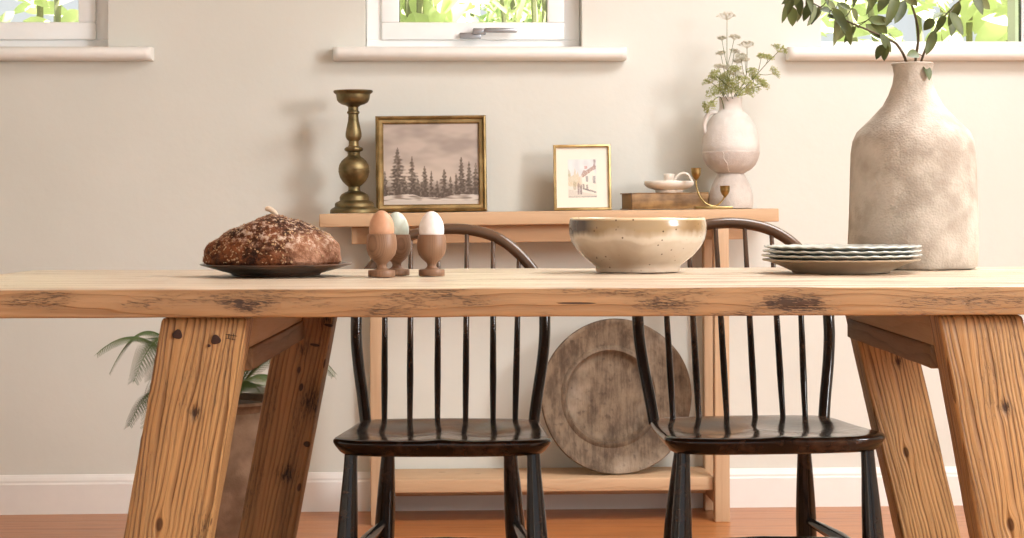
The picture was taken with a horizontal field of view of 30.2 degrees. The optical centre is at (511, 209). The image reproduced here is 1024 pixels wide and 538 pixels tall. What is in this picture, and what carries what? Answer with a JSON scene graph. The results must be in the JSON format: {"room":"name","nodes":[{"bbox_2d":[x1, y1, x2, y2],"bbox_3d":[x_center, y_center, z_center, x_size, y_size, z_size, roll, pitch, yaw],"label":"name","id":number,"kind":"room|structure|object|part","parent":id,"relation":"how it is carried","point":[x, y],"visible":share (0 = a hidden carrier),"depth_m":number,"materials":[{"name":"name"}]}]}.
{"room":"dining room","nodes":[
{"label":"dining room","id":0,"kind":"room"},
{"bbox_2d":[0,505,969,537],"bbox_3d":[0.303,0.894,2.400,6.600,0.050,7.200,0,0,0],"label":"floor","id":1,"kind":"structure","parent":0,"point":[759,521],"depth_m":5.27,"materials":[{"name":"brown wood"}]},
{"bbox_2d":[94,331,334,537],"bbox_3d":[-0.720,0.580,4.546,0.582,0.585,0.531,0,0,26],"label":"potted fern","id":2,"kind":"object","parent":1,"relation":"on","point":[249,406],"visible":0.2,"depth_m":4.40,"materials":[{"name":"plant"}]},
{"bbox_2d":[147,393,263,537],"bbox_3d":[-0.711,0.662,4.550,0.368,0.420,0.368,0,0,0],"label":"pot","id":3,"kind":"object","parent":2,"relation":"attached to","point":[249,406],"depth_m":4.39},
{"bbox_2d":[333,223,550,537],"bbox_3d":[-0.124,0.450,3.601,0.399,0.845,0.459,0,0,1],"label":"spindle chair","id":4,"kind":"object","parent":1,"relation":"on","point":[387,439],"visible":0.73,"depth_m":3.69,"materials":[{"name":"black paint"}]},
{"bbox_3d":[-0.300,0.654,3.422,0.044,0.436,0.053,0,0,1],"label":"leg","id":5,"kind":"part","parent":4,"relation":"part of","materials":[{"name":"black paint"}]},
{"bbox_3d":[-0.251,0.654,3.727,0.040,0.438,0.088,0,0,-22],"label":"leg","id":6,"kind":"part","parent":4,"relation":"part of","materials":[{"name":"black paint"}]},
{"bbox_3d":[-0.124,0.424,3.567,0.395,0.034,0.391,0,0,1],"label":"seat","id":7,"kind":"part","parent":4,"relation":"part of","materials":[{"name":"black paint"}]},
{"bbox_3d":[0.008,0.653,3.723,0.040,0.438,0.088,0,0,24],"label":"leg","id":8,"kind":"part","parent":4,"relation":"part of","materials":[{"name":"black paint"}]},
{"bbox_3d":[0.048,0.653,3.417,0.044,0.436,0.053,0,0,1],"label":"leg","id":9,"kind":"part","parent":4,"relation":"part of","materials":[{"name":"black paint"}]},
{"bbox_2d":[0,267,1023,537],"bbox_3d":[0.102,0.490,3.125,2.001,0.761,0.892,0,0,0],"label":"dining table","id":10,"kind":"object","parent":1,"relation":"on","point":[217,326],"visible":0.97,"depth_m":2.70,"materials":[{"name":"brown wood"}]},
{"bbox_3d":[-0.500,0.512,2.737,0.122,0.750,0.077,10,0,0],"label":"leg","id":11,"kind":"part","parent":10,"relation":"part of","materials":[{"name":"brown wood"}]},
{"bbox_2d":[199,262,351,276],"bbox_3d":[-0.396,0.100,3.190,0.255,0.020,0.255,0,0,0],"label":"bread plate","id":12,"kind":"object","parent":10,"relation":"on","point":[286,270],"visible":0.88,"depth_m":3.11,"materials":[{"name":"brown ceramic"}]},
{"bbox_2d":[202,206,341,265],"bbox_3d":[-0.403,0.046,3.190,0.233,0.105,0.168,0,0,0],"label":"bread loaf","id":13,"kind":"object","parent":12,"relation":"on","point":[273,239],"visible":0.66,"depth_m":3.13,"materials":[{"name":"brown food"}]},
{"bbox_3d":[-0.434,0.513,3.502,0.101,0.747,0.087,11,0,0],"label":"leg","id":14,"kind":"part","parent":10,"relation":"part of","materials":[{"name":"brown wood"}]},
{"bbox_2d":[366,234,396,276],"bbox_3d":[-0.214,0.074,3.120,0.051,0.071,0.051,0,0,-23],"label":"egg cup","id":15,"kind":"object","parent":10,"relation":"on","point":[381,248],"visible":0.95,"depth_m":3.10,"materials":[{"name":"brown wood"}]},
{"bbox_2d":[369,210,393,233],"bbox_3d":[-0.214,0.029,3.120,0.042,0.057,0.042,0,0,0],"label":"egg","id":16,"kind":"object","parent":15,"relation":"on","point":[381,222],"visible":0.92,"depth_m":3.10,"materials":[{"name":"brown food"}]},
{"bbox_2d":[388,234,410,275],"bbox_3d":[-0.194,0.075,3.190,0.049,0.068,0.049,0,0,10],"label":"egg cup","id":17,"kind":"object","parent":10,"relation":"on","point":[403,250],"visible":0.71,"depth_m":3.17,"materials":[{"name":"brown wood"}]},
{"bbox_2d":[390,212,408,234],"bbox_3d":[-0.194,0.032,3.190,0.042,0.057,0.042,0,0,0],"label":"egg","id":18,"kind":"object","parent":17,"relation":"on","point":[401,227],"visible":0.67,"depth_m":3.17,"materials":[{"name":"food"}]},
{"bbox_2d":[417,235,445,275],"bbox_3d":[-0.134,0.075,3.160,0.049,0.068,0.049,0,0,31],"label":"egg cup","id":19,"kind":"object","parent":10,"relation":"on","point":[431,248],"visible":0.97,"depth_m":3.14,"materials":[{"name":"brown wood"}]},
{"bbox_2d":[419,211,443,234],"bbox_3d":[-0.134,0.030,3.160,0.042,0.057,0.042,0,0,0],"label":"egg","id":20,"kind":"object","parent":19,"relation":"on","point":[431,223],"visible":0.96,"depth_m":3.15,"materials":[{"name":"white food"}]},
{"bbox_2d":[569,217,706,272],"bbox_3d":[0.220,0.060,3.320,0.240,0.095,0.240,0,0,0],"label":"serving bowl","id":21,"kind":"object","parent":10,"relation":"on","point":[662,244],"visible":1,"depth_m":3.23,"materials":[{"name":"beige ceramic"}]},
{"bbox_2d":[762,258,920,273],"bbox_3d":[0.562,0.095,3.250,0.268,0.024,0.267,0,0,0],"label":"dinner plate","id":22,"kind":"object","parent":10,"relation":"on","point":[796,266],"visible":0.88,"depth_m":3.16,"materials":[{"name":"beige ceramic"}]},
{"bbox_2d":[761,253,921,260],"bbox_3d":[0.563,0.087,3.251,0.273,0.023,0.271,0,0,-20],"label":"dinner plate","id":23,"kind":"object","parent":22,"relation":"on","point":[773,256],"visible":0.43,"depth_m":3.14,"materials":[{"name":"grey ceramic"}]},
{"bbox_2d":[762,249,921,255],"bbox_3d":[0.564,0.079,3.252,0.270,0.023,0.268,0,0,-40],"label":"dinner plate","id":24,"kind":"object","parent":23,"relation":"on","point":[785,253],"visible":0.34,"depth_m":3.14,"materials":[{"name":"grey ceramic"}]},
{"bbox_2d":[764,244,921,251],"bbox_3d":[0.565,0.072,3.253,0.266,0.023,0.268,0,0,30],"label":"dinner plate","id":25,"kind":"object","parent":24,"relation":"on","point":[792,247],"visible":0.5,"depth_m":3.17,"materials":[{"name":"grey ceramic"}]},
{"bbox_3d":[0.749,0.508,3.527,0.108,0.757,0.080,-13,0,0],"label":"leg","id":26,"kind":"part","parent":10,"relation":"part of","materials":[{"name":"brown wood"}]},
{"bbox_2d":[848,61,978,269],"bbox_3d":[0.732,-0.081,3.469,0.236,0.375,0.236,0,0,0],"label":"vase","id":27,"kind":"object","parent":10,"relation":"on","point":[914,181],"visible":0.94,"depth_m":3.38,"materials":[{"name":"beige ceramic"}]},
{"bbox_2d":[781,0,919,60],"bbox_3d":[0.619,-0.302,3.362,0.312,0.239,0.143,0,0,-21],"label":"leafy branch","id":28,"kind":"object","parent":27,"relation":"in","point":[896,9],"visible":0.81,"depth_m":3.34,"materials":[{"name":"green plant"}]},
{"bbox_2d":[795,0,906,61],"bbox_3d":[0.622,-0.286,3.394,0.230,0.210,0.101,0,0,-10],"label":"leafy branch","id":29,"kind":"object","parent":27,"relation":"in","point":[877,27],"visible":0.91,"depth_m":3.40,"materials":[{"name":"green plant"}]},
{"bbox_2d":[907,0,989,79],"bbox_3d":[0.775,-0.289,3.399,0.142,0.213,0.100,0,0,26],"label":"leafy branch","id":30,"kind":"object","parent":27,"relation":"in","point":[955,23],"visible":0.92,"depth_m":3.41,"materials":[{"name":"green plant"}]},
{"bbox_3d":[0.787,-0.289,3.420,0.081,0.213,0.128,0,0,-15],"label":"stem","id":31,"kind":"part","parent":30,"relation":"part of","materials":[{"name":"green plant"}]},
{"bbox_3d":[0.732,0.508,2.738,0.120,0.749,0.077,-10,0,0],"label":"leg","id":32,"kind":"part","parent":10,"relation":"part of","materials":[{"name":"brown wood"}]},
{"bbox_2d":[319,208,778,525],"bbox_3d":[0.102,0.434,5.389,1.274,0.872,0.271,0,0,-2],"label":"console table","id":33,"kind":"object","parent":1,"relation":"on","point":[712,479],"visible":0.52,"depth_m":5.28,"materials":[{"name":"brown wood"}]},
{"bbox_2d":[330,89,378,213],"bbox_3d":[-0.445,-0.164,5.345,0.138,0.345,0.138,-1,0,0],"label":"brass candlestick","id":34,"kind":"object","parent":33,"relation":"on","point":[353,170],"visible":0.98,"depth_m":5.32,"materials":[{"name":"gold metal"}]},
{"bbox_3d":[-0.445,-0.166,5.345,0.088,0.226,0.088,-1,0,0],"label":"stem","id":35,"kind":"part","parent":34,"relation":"part of","materials":[{"name":"gold metal"}]},
{"bbox_3d":[-0.372,0.459,5.265,0.041,0.825,0.042,0,0,-2],"label":"leg","id":36,"kind":"part","parent":33,"relation":"part of","materials":[{"name":"brown wood"}]},
{"bbox_2d":[375,115,486,212],"bbox_3d":[-0.231,-0.132,5.422,0.318,0.279,0.044,0,0,-2],"label":"framed painting","id":37,"kind":"object","parent":33,"relation":"on","point":[424,163],"visible":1,"depth_m":5.43,"materials":[{"name":"wood"}]},
{"bbox_2d":[395,466,712,492],"bbox_3d":[0.102,0.766,5.401,0.914,0.038,0.226,0,0,-2],"label":"shelf","id":38,"kind":"object","parent":33,"relation":"attached to","point":[576,479],"depth_m":5.30,"materials":[{"name":"brown wood"}]},
{"bbox_2d":[553,144,611,210],"bbox_3d":[0.201,-0.093,5.421,0.166,0.190,0.030,0,0,-2],"label":"framed sketch","id":39,"kind":"object","parent":33,"relation":"on","point":[581,173],"visible":1,"depth_m":5.42,"materials":[{"name":"paper"}]},
{"bbox_2d":[568,159,596,197],"bbox_3d":[0.201,-0.090,5.423,0.081,0.109,0.001,-1,-5,-2],"label":"artwork","id":40,"kind":"object","parent":39,"relation":"attached to","point":[582,181],"depth_m":5.42},
{"bbox_2d":[542,318,691,474],"bbox_3d":[0.293,0.527,5.402,0.445,0.437,0.101,0,0,-13],"label":"wooden tray","id":41,"kind":"object","parent":33,"relation":"on","point":[594,409],"visible":0.84,"depth_m":5.40,"materials":[{"name":"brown wood"}]},
{"bbox_2d":[620,192,708,209],"bbox_3d":[0.435,-0.026,5.430,0.226,0.047,0.132,-1,0,-12],"label":"book","id":42,"kind":"object","parent":33,"relation":"on","point":[679,200],"visible":0.84,"depth_m":5.37,"materials":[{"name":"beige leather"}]},
{"bbox_2d":[644,172,693,192],"bbox_3d":[0.447,-0.079,5.405,0.142,0.060,0.142,0,0,0],"label":"candle holder","id":43,"kind":"object","parent":42,"relation":"on","point":[669,185],"visible":0.98,"depth_m":5.37,"materials":[{"name":"beige ceramic"}]},
{"bbox_2d":[663,174,674,180],"bbox_3d":[0.447,-0.085,5.405,0.032,0.036,0.032,0,0,0],"label":"socket","id":44,"kind":"object","parent":43,"relation":"attached to","point":[667,177],"depth_m":5.39,"materials":[{"name":"beige ceramic"}]},
{"bbox_3d":[0.447,-0.066,5.405,0.142,0.034,0.142,0,0,0],"label":"dish","id":45,"kind":"part","parent":43,"relation":"part of","materials":[{"name":"beige ceramic"}]},
{"bbox_3d":[0.487,-0.093,5.405,0.059,0.032,0.015,0,0,0],"label":"handle","id":46,"kind":"part","parent":43,"relation":"part of","materials":[{"name":"beige ceramic"}]},
{"bbox_3d":[0.575,0.452,5.508,0.042,0.833,0.042,0,0,-2],"label":"leg","id":47,"kind":"part","parent":33,"relation":"part of","materials":[{"name":"brown wood"}]},
{"bbox_3d":[0.581,0.802,5.406,0.040,0.036,0.161,0,0,-2],"label":"rail","id":48,"kind":"part","parent":33,"relation":"part of","materials":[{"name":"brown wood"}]},
{"bbox_2d":[691,168,732,208],"bbox_3d":[0.557,-0.060,5.305,0.115,0.114,0.036,0,0,0],"label":"candle holder","id":49,"kind":"object","parent":33,"relation":"on","point":[696,172],"visible":1,"depth_m":5.29,"materials":[{"name":"gold metal"}]},
{"bbox_2d":[691,168,700,179],"bbox_3d":[0.514,-0.100,5.305,0.029,0.034,0.029,0,0,0],"label":"cup","id":50,"kind":"object","parent":49,"relation":"on","point":[696,172],"depth_m":5.29,"materials":[{"name":"gold metal"}]},
{"bbox_3d":[0.554,-0.047,5.305,0.084,0.076,0.004,0,0,0],"label":"arm","id":51,"kind":"part","parent":49,"relation":"part of","materials":[{"name":"gold metal"}]},
{"bbox_3d":[0.563,-0.007,5.305,0.104,0.008,0.036,0,0,0],"label":"plate","id":52,"kind":"part","parent":49,"relation":"part of","materials":[{"name":"gold metal"}]},
{"bbox_2d":[720,186,729,197],"bbox_3d":[0.595,-0.051,5.305,0.029,0.033,0.029,0,0,0],"label":"cup","id":53,"kind":"object","parent":49,"relation":"on","point":[724,190],"depth_m":5.29,"materials":[{"name":"gold metal"}]},
{"bbox_3d":[0.583,0.452,5.303,0.041,0.832,0.042,0,0,-2],"label":"leg","id":54,"kind":"part","parent":33,"relation":"part of","materials":[{"name":"brown wood"}]},
{"bbox_2d":[702,97,759,208],"bbox_3d":[0.622,-0.162,5.400,0.164,0.317,0.164,0,0,0],"label":"clay vase","id":55,"kind":"object","parent":33,"relation":"on","point":[730,144],"visible":0.94,"depth_m":5.35,"materials":[{"name":"white ceramic"}]},
{"bbox_3d":[0.561,-0.247,5.385,0.044,0.073,0.013,0,0,-11],"label":"handle","id":56,"kind":"part","parent":55,"relation":"part of","materials":[{"name":"white ceramic"}]},
{"bbox_2d":[702,97,723,112],"bbox_3d":[0.571,-0.290,5.349,0.072,0.060,0.069,0,0,0],"label":"stem","id":57,"kind":"object","parent":55,"relation":"in","point":[711,102],"visible":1,"depth_m":5.34,"materials":[{"name":"green plant"}]},
{"bbox_2d":[702,73,734,98],"bbox_3d":[0.585,-0.324,5.371,0.094,0.126,0.069,0,0,-24],"label":"stem","id":58,"kind":"object","parent":55,"relation":"in","point":[715,91],"visible":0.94,"depth_m":5.36,"materials":[{"name":"green plant"}]},
{"bbox_2d":[713,11,742,94],"bbox_3d":[0.613,-0.413,5.391,0.082,0.304,0.084,0,0,9],"label":"stem","id":59,"kind":"object","parent":55,"relation":"in","point":[737,61],"visible":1,"depth_m":5.39,"materials":[{"name":"beige plant"}]},
{"bbox_3d":[0.610,-0.401,5.391,0.059,0.279,0.034,0,0,-15],"label":"stem","id":60,"kind":"part","parent":59,"relation":"part of","materials":[{"name":"green plant"}]},
{"bbox_3d":[0.622,-0.242,5.400,0.162,0.156,0.162,0,0,0],"label":"bulb","id":61,"kind":"part","parent":55,"relation":"part of","materials":[{"name":"white ceramic"}]},
{"bbox_2d":[708,65,754,100],"bbox_3d":[0.618,-0.334,5.344,0.137,0.148,0.082,0,0,0],"label":"stem","id":62,"kind":"object","parent":55,"relation":"in","point":[732,68],"visible":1,"depth_m":5.34,"materials":[{"name":"green plant"}]},
{"bbox_3d":[0.618,-0.325,5.358,0.091,0.129,0.047,0,0,0],"label":"stem","id":63,"kind":"part","parent":62,"relation":"part of","materials":[{"name":"green plant"}]},
{"bbox_2d":[732,41,753,96],"bbox_3d":[0.654,-0.371,5.370,0.069,0.219,0.064,0,0,0],"label":"stem","id":64,"kind":"object","parent":55,"relation":"in","point":[743,57],"visible":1,"depth_m":5.37,"materials":[{"name":"beige plant"}]},
{"bbox_3d":[0.645,-0.360,5.379,0.043,0.197,0.047,0,0,0],"label":"stem","id":65,"kind":"part","parent":64,"relation":"part of","materials":[{"name":"green plant"}]},
{"bbox_2d":[748,73,765,93],"bbox_3d":[0.684,-0.328,5.394,0.083,0.131,0.082,0,0,-30],"label":"stem","id":66,"kind":"object","parent":55,"relation":"in","point":[754,74],"visible":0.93,"depth_m":5.39,"materials":[{"name":"green plant"}]},
{"bbox_2d":[740,44,787,92],"bbox_3d":[0.703,-0.366,5.371,0.153,0.209,0.079,0,0,0],"label":"stem","id":67,"kind":"object","parent":55,"relation":"in","point":[762,55],"visible":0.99,"depth_m":5.36,"materials":[{"name":"green plant"}]},
{"bbox_3d":[0.688,-0.354,5.374,0.129,0.185,0.042,0,0,8],"label":"stem","id":68,"kind":"part","parent":67,"relation":"part of","materials":[{"name":"green plant"}]},
{"bbox_2d":[632,217,885,537],"bbox_3d":[0.457,0.443,3.581,0.408,0.855,0.459,0,0,-6],"label":"spindle chair","id":69,"kind":"object","parent":1,"relation":"on","point":[804,435],"visible":0.82,"depth_m":3.67,"materials":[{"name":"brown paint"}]},
{"bbox_3d":[0.313,0.649,3.691,0.040,0.443,0.089,0,0,-29],"label":"leg","id":70,"kind":"part","parent":69,"relation":"part of","materials":[{"name":"black paint"}]},
{"bbox_3d":[0.300,0.649,3.382,0.045,0.441,0.053,0,0,-6],"label":"leg","id":71,"kind":"part","parent":69,"relation":"part of","materials":[{"name":"black paint"}]},
{"bbox_3d":[0.460,0.417,3.547,0.405,0.034,0.391,0,0,-6],"label":"seat","id":72,"kind":"part","parent":69,"relation":"part of","materials":[{"name":"black paint"}]},
{"bbox_3d":[0.577,0.648,3.718,0.040,0.443,0.089,0,0,17],"label":"leg","id":73,"kind":"part","parent":69,"relation":"part of","materials":[{"name":"black paint"}]},
{"bbox_3d":[0.654,0.648,3.419,0.045,0.441,0.053,0,0,-6],"label":"leg","id":74,"kind":"part","parent":69,"relation":"part of","materials":[{"name":"black paint"}]},
{"bbox_2d":[0,0,1023,474],"bbox_3d":[0.393,-0.331,5.676,5.600,2.400,0.260,0,0,-2],"label":"wall","id":75,"kind":"structure","parent":0,"point":[236,113],"depth_m":5.51,"materials":[{"name":"paint"}]},
{"bbox_2d":[0,0,153,60],"bbox_3d":[-1.470,-0.757,5.506,0.868,0.656,0.220,0,0,-2],"label":"window","id":76,"kind":"structure","parent":75,"relation":"in","point":[86,39],"depth_m":5.54,"materials":[{"name":"white paint"}]},
{"bbox_3d":[-1.485,-0.768,5.561,0.540,0.544,0.060,0,0,-2],"label":"sash","id":77,"kind":"part","parent":76,"relation":"part of","materials":[{"name":"white paint"}]},
{"bbox_3d":[-1.468,-0.447,5.472,0.868,0.037,0.152,0,0,-2],"label":"sill","id":78,"kind":"part","parent":76,"relation":"part of","materials":[{"name":"beige paint"}]},
{"bbox_2d":[333,0,626,60],"bbox_3d":[-0.096,-0.762,5.561,0.847,0.656,0.220,0,0,-2],"label":"window","id":79,"kind":"structure","parent":75,"relation":"in","point":[388,38],"depth_m":5.58,"materials":[{"name":"white paint"}]},
{"bbox_3d":[-0.115,-0.773,5.616,0.540,0.544,0.060,0,0,-2],"label":"sash","id":80,"kind":"part","parent":79,"relation":"part of","materials":[{"name":"white paint"}]},
{"bbox_3d":[-0.115,-0.517,5.571,0.078,0.030,0.034,0,0,-2],"label":"handle","id":81,"kind":"part","parent":79,"relation":"part of","materials":[{"name":"silver metal"}]},
{"bbox_3d":[-0.093,-0.452,5.527,0.847,0.037,0.152,0,0,-2],"label":"sill","id":82,"kind":"part","parent":79,"relation":"part of","materials":[{"name":"beige paint"}]},
{"bbox_3d":[-0.033,-0.525,5.558,0.097,0.015,0.014,0,0,-2],"label":"handle","id":83,"kind":"part","parent":79,"relation":"part of","materials":[{"name":"silver metal"}]},
{"bbox_2d":[0,466,962,514],"bbox_3d":[0.403,0.813,5.537,5.600,0.112,0.021,0,0,-2],"label":"baseboard","id":84,"kind":"structure","parent":75,"relation":"attached to","point":[841,486],"depth_m":5.51,"materials":[{"name":"white paint"}]},
{"bbox_2d":[786,0,1023,60],"bbox_3d":[1.216,-0.766,5.614,0.837,0.656,0.220,0,0,-2],"label":"window","id":85,"kind":"structure","parent":75,"relation":"in","point":[841,51],"depth_m":5.51,"materials":[{"name":"white paint"}]},
{"bbox_3d":[1.219,-0.457,5.580,0.837,0.037,0.152,0,0,-2],"label":"sill","id":86,"kind":"part","parent":85,"relation":"part of","materials":[{"name":"beige paint"}]},
{"bbox_3d":[1.217,-0.485,5.679,0.612,0.032,0.060,0,0,-2],"label":"rail","id":87,"kind":"part","parent":85,"relation":"part of","materials":[{"name":"white paint"}]},
{"label":"outside","id":88,"kind":"structure","parent":0,"visible":0},
{"bbox_3d":[0.504,1.043,8.975,11.000,0.250,6.050,0,0,0],"label":"ground","id":89,"kind":"structure","parent":88,"visible":0},
{"bbox_2d":[0,0,78,21],"bbox_3d":[-1.669,-0.227,6.799,1.094,2.308,0.747,0,0,0],"label":"shrub","id":90,"kind":"object","parent":89,"relation":"on","point":[55,8],"visible":0.04,"depth_m":6.71,"materials":[{"name":"green plant"}]},
{"bbox_2d":[400,0,489,21],"bbox_3d":[-0.391,-0.205,6.611,0.718,2.256,0.718,0,0,0],"label":"shrub","id":91,"kind":"object","parent":89,"relation":"on","point":[410,10],"visible":0.08,"depth_m":6.43,"materials":[{"name":"green plant"}]},
{"bbox_2d":[446,0,545,21],"bbox_3d":[0.141,-0.391,7.370,0.939,2.623,0.830,0,0,8],"label":"bamboo","id":92,"kind":"object","parent":89,"relation":"on","point":[512,14],"visible":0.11,"depth_m":7.17,"materials":[{"name":"green plant"}]},
{"bbox_2d":[470,0,541,21],"bbox_3d":[-0.144,-0.434,8.463,3.025,2.718,0.841,0,0,0],"label":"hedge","id":93,"kind":"object","parent":89,"relation":"on","point":[483,17],"visible":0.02,"depth_m":8.58,"materials":[{"name":"green plant"}]},
{"bbox_2d":[821,0,1007,41],"bbox_3d":[1.611,-0.215,6.758,1.580,2.263,0.791,0,0,0],"label":"window view","id":94,"kind":"object","parent":89,"relation":"on","point":[992,26],"visible":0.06,"depth_m":6.68,"materials":[{"name":"green plant"}]}
]}

